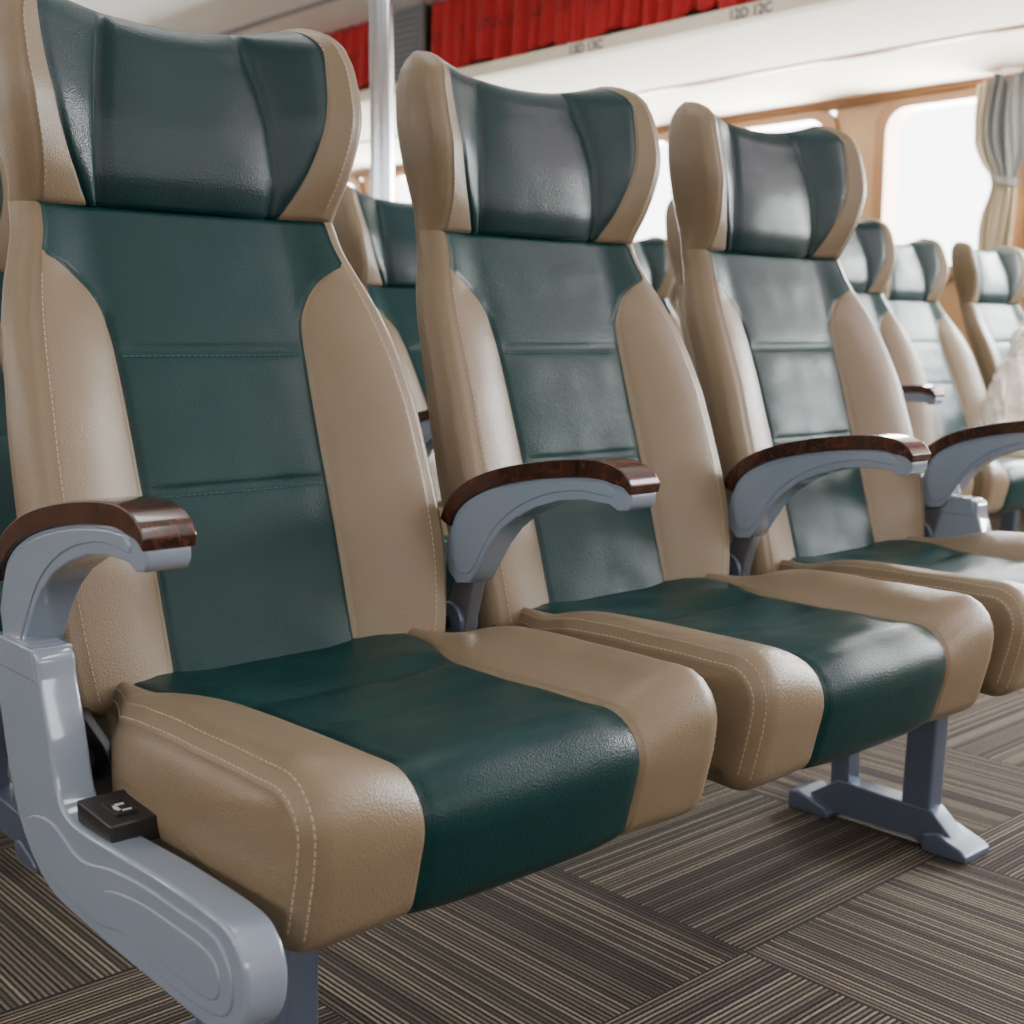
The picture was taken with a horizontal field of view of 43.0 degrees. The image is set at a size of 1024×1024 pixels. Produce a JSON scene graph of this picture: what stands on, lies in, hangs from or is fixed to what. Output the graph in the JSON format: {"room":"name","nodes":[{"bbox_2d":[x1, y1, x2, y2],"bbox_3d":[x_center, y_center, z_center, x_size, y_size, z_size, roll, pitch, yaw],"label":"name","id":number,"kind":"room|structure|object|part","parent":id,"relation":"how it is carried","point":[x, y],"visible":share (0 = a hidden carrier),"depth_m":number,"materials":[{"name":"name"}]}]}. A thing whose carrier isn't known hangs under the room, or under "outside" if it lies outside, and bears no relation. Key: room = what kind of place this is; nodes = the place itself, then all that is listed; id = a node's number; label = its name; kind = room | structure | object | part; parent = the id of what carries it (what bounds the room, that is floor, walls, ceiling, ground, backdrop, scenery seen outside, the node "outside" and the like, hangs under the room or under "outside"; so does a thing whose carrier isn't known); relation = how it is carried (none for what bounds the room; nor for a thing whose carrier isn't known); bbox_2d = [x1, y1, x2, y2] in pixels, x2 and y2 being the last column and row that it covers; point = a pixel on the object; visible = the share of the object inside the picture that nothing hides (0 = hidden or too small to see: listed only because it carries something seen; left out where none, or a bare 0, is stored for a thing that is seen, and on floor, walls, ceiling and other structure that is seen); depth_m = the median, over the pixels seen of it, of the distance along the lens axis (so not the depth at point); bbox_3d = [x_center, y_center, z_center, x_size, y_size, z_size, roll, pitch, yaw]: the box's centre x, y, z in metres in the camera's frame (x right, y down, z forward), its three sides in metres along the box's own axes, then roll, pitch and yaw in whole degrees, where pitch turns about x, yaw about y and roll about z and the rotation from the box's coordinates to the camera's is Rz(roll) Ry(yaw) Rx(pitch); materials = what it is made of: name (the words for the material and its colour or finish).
{"room":"ferry passenger cabin","nodes":[
{"label":"ferry passenger cabin","id":0,"kind":"room"},
{"bbox_2d":[70,0,718,90],"bbox_3d":[-1.398,-2.348,3.905,8.600,0.100,13.000,-7,11,-42],"label":"luggage rack","id":1,"kind":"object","parent":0,"point":[195,16],"depth_m":7.18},
{"bbox_2d":[217,0,334,34],"bbox_3d":[0.309,-2.494,5.440,0.040,0.012,12.800,-7,11,-42],"label":"trim","id":2,"kind":"structure","parent":1,"relation":"attached to","point":[319,2],"depth_m":7.21,"materials":[{"name":"white plastic"}]},
{"bbox_2d":[326,22,369,88],"bbox_3d":[-1.302,-2.649,7.879,0.121,0.390,1.837,-7,11,-42],"label":"curtain","id":3,"kind":"object","parent":1,"relation":"hanging from","point":[354,39],"visible":0.08,"depth_m":7.43,"materials":[{"name":"red fabric"}]},
{"bbox_2d":[431,0,760,68],"bbox_3d":[0.517,-2.360,5.886,0.128,0.390,2.841,-7,11,-42],"label":"curtain","id":4,"kind":"object","parent":1,"relation":"hanging from","point":[464,32],"visible":0.97,"depth_m":6.34,"materials":[{"name":"red fabric"}]},
{"bbox_2d":[0,509,1023,1023],"bbox_3d":[-1.415,0.277,4.271,8.600,0.100,13.000,-7,11,-42],"label":"floor","id":5,"kind":"structure","parent":0,"point":[747,906],"depth_m":1.79,"materials":[{"name":"carpet"}]},
{"bbox_2d":[0,706,39,872],"bbox_3d":[-0.393,0.317,2.471,1.620,0.330,0.338,-7,11,-42],"label":"support stand","id":6,"kind":"object","parent":5,"relation":"on","point":[11,825],"visible":0.14,"depth_m":2.08,"materials":[{"name":"metal"}]},
{"bbox_2d":[0,158,16,631],"bbox_3d":[-0.885,-0.207,2.076,0.562,0.833,0.853,-7,11,-42],"label":"passenger seat","id":7,"kind":"object","parent":6,"relation":"on","point":[7,501],"visible":0.02,"depth_m":2.26,"materials":[{"name":"green leather"}]},
{"bbox_2d":[0,581,3,631],"bbox_3d":[-0.753,0.135,2.007,0.518,0.164,0.502,-7,11,-42],"label":"seat cushion","id":8,"kind":"object","parent":7,"relation":"on","point":[1,582],"depth_m":1.76,"materials":[{"name":"green leather"}]},
{"bbox_3d":[-0.990,-0.165,2.232,0.518,0.537,0.265,-7,-1,-42],"label":"backrest","id":9,"kind":"part","parent":7,"relation":"part of","materials":[{"name":"green leather"}]},
{"bbox_2d":[332,185,442,507],"bbox_3d":[-0.007,-0.310,2.861,0.607,0.833,0.853,-7,11,-42],"label":"passenger seat","id":10,"kind":"object","parent":6,"relation":"on","point":[377,237],"visible":0.06,"depth_m":2.94,"materials":[{"name":"green leather"}]},
{"bbox_3d":[-0.129,-0.267,3.003,0.518,0.537,0.265,-7,-1,-42],"label":"backrest","id":11,"kind":"part","parent":10,"relation":"part of","materials":[{"name":"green leather"}]},
{"bbox_3d":[-0.134,-0.124,2.605,0.042,0.154,0.317,-7,11,-42],"label":"armrest","id":12,"kind":"part","parent":10,"relation":"part of","materials":[{"name":"grey plastic"}]},
{"bbox_2d":[439,507,454,600],"bbox_3d":[-0.469,-0.256,2.448,0.562,0.833,0.853,-7,11,-42],"label":"passenger seat","id":13,"kind":"object","parent":6,"relation":"on","point":[450,580],"visible":0.02,"depth_m":2.27,"materials":[{"name":"beige leather"}]},
{"bbox_2d":[369,0,393,200],"bbox_3d":[-0.327,-0.914,3.266,0.110,2.550,0.110,-7,11,-42],"label":"pole","id":14,"kind":"object","parent":5,"relation":"on","point":[381,61],"visible":0.19,"depth_m":3.23,"materials":[{"name":"silver metal"}]},
{"bbox_2d":[180,716,988,1023],"bbox_3d":[0.223,0.415,1.795,1.620,0.330,0.338,-7,11,-42],"label":"support stand","id":15,"kind":"object","parent":5,"relation":"on","point":[917,811],"visible":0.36,"depth_m":2.10,"materials":[{"name":"metal"}]},
{"bbox_2d":[0,0,717,1023],"bbox_3d":[-0.224,-0.110,1.342,0.571,0.910,0.724,-7,11,-42],"label":"passenger seat","id":16,"kind":"object","parent":15,"relation":"on","point":[244,724],"visible":1,"depth_m":1.36,"materials":[{"name":"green leather"}]},
{"bbox_3d":[-0.379,0.075,1.159,0.042,0.154,0.317,-7,11,-42],"label":"armrest","id":17,"kind":"part","parent":16,"relation":"part of","materials":[{"name":"grey plastic"}]},
{"bbox_2d":[77,789,159,842],"bbox_3d":[-0.349,0.272,1.154,0.048,0.027,0.072,-7,11,-42],"label":"switch","id":18,"kind":"object","parent":16,"relation":"attached to","point":[122,815],"depth_m":1.14,"materials":[{"name":"black plastic"}]},
{"bbox_3d":[-0.337,0.258,1.121,0.045,0.242,0.473,-7,11,-42],"label":"panel","id":19,"kind":"part","parent":16,"relation":"part of","materials":[{"name":"grey plastic"}]},
{"bbox_3d":[-0.343,-0.079,1.520,0.518,0.537,0.265,-7,11,-42],"label":"backrest","id":20,"kind":"part","parent":16,"relation":"part of","materials":[{"name":"green leather"}]},
{"bbox_2d":[96,626,716,952],"bbox_3d":[-0.137,0.233,1.331,0.518,0.164,0.502,-7,11,-42],"label":"seat cushion","id":21,"kind":"object","parent":16,"relation":"on","point":[345,782],"depth_m":1.17,"materials":[{"name":"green leather"}]},
{"bbox_2d":[396,51,993,790],"bbox_3d":[0.193,-0.174,1.718,0.562,0.881,0.716,-7,11,-42],"label":"passenger seat","id":22,"kind":"object","parent":15,"relation":"on","point":[581,483],"visible":0.95,"depth_m":1.77,"materials":[{"name":"beige leather"}]},
{"bbox_3d":[0.037,0.026,1.531,0.042,0.154,0.317,-7,11,-42],"label":"armrest","id":23,"kind":"part","parent":22,"relation":"part of","materials":[{"name":"grey plastic"}]},
{"bbox_3d":[0.073,-0.128,1.892,0.518,0.537,0.265,-7,11,-42],"label":"backrest","id":24,"kind":"part","parent":22,"relation":"part of","materials":[{"name":"green leather"}]},
{"bbox_2d":[518,569,993,790],"bbox_3d":[0.279,0.184,1.703,0.518,0.164,0.502,-7,11,-42],"label":"seat cushion","id":25,"kind":"object","parent":22,"relation":"on","point":[801,668],"depth_m":1.56,"materials":[{"name":"green leather"}]},
{"bbox_2d":[668,101,1023,696],"bbox_3d":[0.631,-0.211,2.107,0.616,0.910,0.724,-7,11,-42],"label":"passenger seat","id":26,"kind":"object","parent":15,"relation":"on","point":[822,463],"visible":0.83,"depth_m":2.20,"materials":[{"name":"beige leather"}]},
{"bbox_3d":[0.489,-0.177,2.264,0.518,0.537,0.265,-7,11,-42],"label":"backrest","id":27,"kind":"part","parent":26,"relation":"part of","materials":[{"name":"green leather"}]},
{"bbox_3d":[0.452,-0.023,1.903,0.042,0.154,0.317,-7,11,-42],"label":"armrest","id":28,"kind":"part","parent":26,"relation":"part of","materials":[{"name":"grey plastic"}]},
{"bbox_2d":[780,531,1023,696],"bbox_3d":[0.694,0.135,2.075,0.518,0.164,0.502,-7,11,-42],"label":"seat cushion","id":29,"kind":"object","parent":26,"relation":"on","point":[987,567],"depth_m":2.07,"materials":[{"name":"green leather"}]},
{"bbox_3d":[0.925,0.108,2.250,0.045,0.242,0.473,-7,11,-42],"label":"panel","id":30,"kind":"part","parent":26,"relation":"part of","materials":[{"name":"grey plastic"}]},
{"bbox_3d":[0.868,-0.072,2.275,0.042,0.154,0.317,-7,11,-42],"label":"armrest","id":31,"kind":"part","parent":26,"relation":"part of","materials":[{"name":"grey plastic"}]},
{"bbox_2d":[1000,510,1019,531],"bbox_3d":[2.124,-0.020,5.003,1.620,0.330,0.338,-7,11,-42],"label":"support stand","id":32,"kind":"object","parent":5,"relation":"on","point":[1009,522],"visible":0.02,"depth_m":4.56,"materials":[{"name":"metal"}]},
{"bbox_2d":[883,238,986,438],"bbox_3d":[1.627,-0.550,4.556,0.518,0.860,0.786,-7,11,-42],"label":"passenger seat","id":33,"kind":"object","parent":32,"relation":"on","point":[916,284],"visible":0.34,"depth_m":4.75,"materials":[{"name":"green leather"}]},
{"bbox_3d":[1.498,-0.504,4.706,0.518,0.537,0.265,-7,5,-42],"label":"backrest","id":34,"kind":"part","parent":33,"relation":"part of","materials":[{"name":"green leather"}]},
{"bbox_2d":[983,328,1023,424],"bbox_3d":[1.666,-0.433,4.313,0.163,0.357,0.266,8,11,42],"label":"cloth bag","id":35,"kind":"object","parent":33,"relation":"on","point":[1004,400],"visible":0.78,"depth_m":4.25,"materials":[{"name":"white fabric"}]},
{"bbox_3d":[1.692,-0.552,4.315,0.107,0.120,0.028,-7,11,-42],"label":"bag handle","id":36,"kind":"part","parent":35,"relation":"part of","materials":[{"name":"beige fabric"}]},
{"bbox_2d":[950,241,1023,393],"bbox_3d":[2.078,-0.603,4.960,0.562,0.860,0.786,-7,11,-42],"label":"passenger seat","id":37,"kind":"object","parent":32,"relation":"on","point":[989,285],"visible":0.56,"depth_m":5.07,"materials":[{"name":"beige leather"}]},
{"bbox_3d":[1.966,-0.559,5.125,0.518,0.537,0.265,-7,5,-42],"label":"backrest","id":38,"kind":"part","parent":37,"relation":"part of","materials":[{"name":"green leather"}]},
{"bbox_3d":[1.036,0.148,3.750,1.070,0.330,0.338,-7,11,-42],"label":"support stand","id":39,"kind":"object","parent":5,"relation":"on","visible":0},
{"bbox_2d":[665,199,973,495],"bbox_3d":[0.782,-0.413,3.497,0.562,0.872,0.751,-7,11,-42],"label":"passenger seat","id":40,"kind":"object","parent":39,"relation":"on","point":[672,233],"visible":0.03,"depth_m":3.54,"materials":[{"name":"beige leather"}]},
{"bbox_3d":[0.666,-0.368,3.666,0.518,0.537,0.265,-7,8,-42],"label":"backrest","id":41,"kind":"part","parent":40,"relation":"part of","materials":[{"name":"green leather"}]},
{"bbox_2d":[921,471,973,495],"bbox_3d":[0.880,-0.058,3.468,0.518,0.164,0.502,-7,11,-42],"label":"seat cushion","id":42,"kind":"object","parent":40,"relation":"on","point":[967,491],"depth_m":3.42,"materials":[{"name":"beige leather"}]},
{"bbox_2d":[839,218,1023,513],"bbox_3d":[1.206,-0.463,3.875,0.562,0.872,0.751,-7,11,-42],"label":"passenger seat","id":43,"kind":"object","parent":39,"relation":"on","point":[868,260],"visible":0.22,"depth_m":4.10,"materials":[{"name":"beige leather"}]},
{"bbox_3d":[1.089,-0.418,4.045,0.518,0.537,0.265,-7,8,-42],"label":"backrest","id":44,"kind":"part","parent":43,"relation":"part of","materials":[{"name":"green leather"}]},
{"bbox_3d":[1.061,-0.266,3.675,0.042,0.154,0.317,-7,11,-42],"label":"armrest","id":45,"kind":"part","parent":43,"relation":"part of","materials":[{"name":"grey plastic"}]},
{"bbox_2d":[971,450,1023,513],"bbox_3d":[1.303,-0.108,3.847,0.518,0.164,0.502,-7,11,-42],"label":"seat cushion","id":46,"kind":"object","parent":43,"relation":"on","point":[1000,483],"depth_m":3.58,"materials":[{"name":"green leather"}]},
{"bbox_3d":[1.475,-0.123,5.716,1.620,0.330,0.338,-7,11,-42],"label":"support stand","id":47,"kind":"object","parent":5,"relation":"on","visible":0},
{"bbox_2d":[668,281,678,318],"bbox_3d":[0.972,-0.655,5.240,0.562,0.872,0.751,-7,11,-42],"label":"passenger seat","id":48,"kind":"object","parent":47,"relation":"on","point":[672,297],"visible":0.02,"depth_m":5.29,"materials":[{"name":"beige leather"}]},
{"bbox_3d":[0.856,-0.610,5.410,0.518,0.537,0.265,-7,8,-42],"label":"backrest","id":49,"kind":"part","parent":48,"relation":"part of","materials":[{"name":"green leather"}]},
{"bbox_3d":[0.421,0.029,4.573,1.070,0.330,0.338,-7,11,-42],"label":"support stand","id":50,"kind":"object","parent":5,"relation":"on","visible":0},
{"bbox_2d":[632,236,683,342],"bbox_3d":[0.612,-0.585,4.718,0.562,0.872,0.751,-7,11,-42],"label":"passenger seat","id":51,"kind":"object","parent":50,"relation":"on","point":[652,254],"visible":0.06,"depth_m":4.97,"materials":[{"name":"green leather"}]},
{"bbox_3d":[0.496,-0.539,4.888,0.518,0.537,0.265,-7,8,-42],"label":"backrest","id":52,"kind":"part","parent":51,"relation":"part of","materials":[{"name":"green leather"}]},
{"bbox_2d":[355,99,1023,361],"bbox_3d":[1.749,-1.409,6.910,0.100,2.550,12.800,-7,11,-42],"label":"wall","id":53,"kind":"structure","parent":0,"point":[858,121],"depth_m":6.68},
{"bbox_2d":[347,177,364,192],"bbox_3d":[-1.380,-2.167,10.283,0.135,0.892,0.830,-7,11,-42],"label":"window","id":54,"kind":"structure","parent":53,"relation":"in","point":[356,182],"depth_m":9.92,"materials":[{"name":"white glass"}]},
{"bbox_2d":[394,170,405,201],"bbox_3d":[-0.670,-2.054,9.504,0.135,0.892,0.830,-7,11,-42],"label":"window","id":55,"kind":"structure","parent":53,"relation":"in","point":[399,176],"depth_m":9.68,"materials":[{"name":"white glass"}]},
{"bbox_2d":[658,132,671,198],"bbox_3d":[0.750,-1.828,7.946,0.135,0.892,0.830,-7,11,-42],"label":"window","id":56,"kind":"structure","parent":53,"relation":"in","point":[663,136],"depth_m":7.64,"materials":[{"name":"white glass"}]},
{"bbox_2d":[350,73,1013,176],"bbox_3d":[1.698,-2.127,6.760,0.050,0.030,12.800,-7,11,-42],"label":"trim","id":57,"kind":"structure","parent":53,"relation":"attached to","point":[973,83],"depth_m":6.71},
{"bbox_2d":[352,0,1023,170],"bbox_3d":[1.152,-2.150,6.258,1.522,0.150,12.800,-7,11,-42],"label":"ceiling","id":58,"kind":"structure","parent":53,"relation":"attached to","point":[763,34],"depth_m":5.92,"materials":[{"name":"white plastic"}]},
{"bbox_2d":[393,4,425,82],"bbox_3d":[-0.590,-2.533,7.044,0.080,0.380,0.290,-7,11,-42],"label":"vent grille","id":59,"kind":"object","parent":58,"relation":"on","point":[409,27],"visible":0.45,"depth_m":6.99,"materials":[{"name":"grey metal"}]},
{"bbox_2d":[359,24,1023,144],"bbox_3d":[1.145,-2.110,6.258,0.060,0.015,12.800,-7,11,-42],"label":"trim","id":60,"kind":"structure","parent":53,"relation":"attached to","point":[1021,26],"depth_m":5.88,"materials":[{"name":"white plastic"}]},
{"bbox_2d":[728,110,839,131],"bbox_3d":[1.460,-1.715,7.167,0.135,0.892,0.830,-7,11,-42],"label":"window","id":61,"kind":"structure","parent":53,"relation":"in","point":[822,117],"depth_m":6.99,"materials":[{"name":"white glass"}]},
{"bbox_2d":[871,87,1023,277],"bbox_3d":[2.170,-1.602,6.388,0.135,0.892,0.830,-7,11,-42],"label":"window","id":62,"kind":"structure","parent":53,"relation":"in","point":[890,120],"depth_m":6.58,"materials":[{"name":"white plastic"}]},
{"bbox_2d":[974,70,1023,250],"bbox_3d":[2.276,-1.589,6.057,0.100,0.890,0.247,-7,11,-42],"label":"window curtain","id":63,"kind":"object","parent":53,"relation":"hanging from","point":[999,106],"visible":0.88,"depth_m":6.04,"materials":[{"name":"beige fabric"}]}
]}

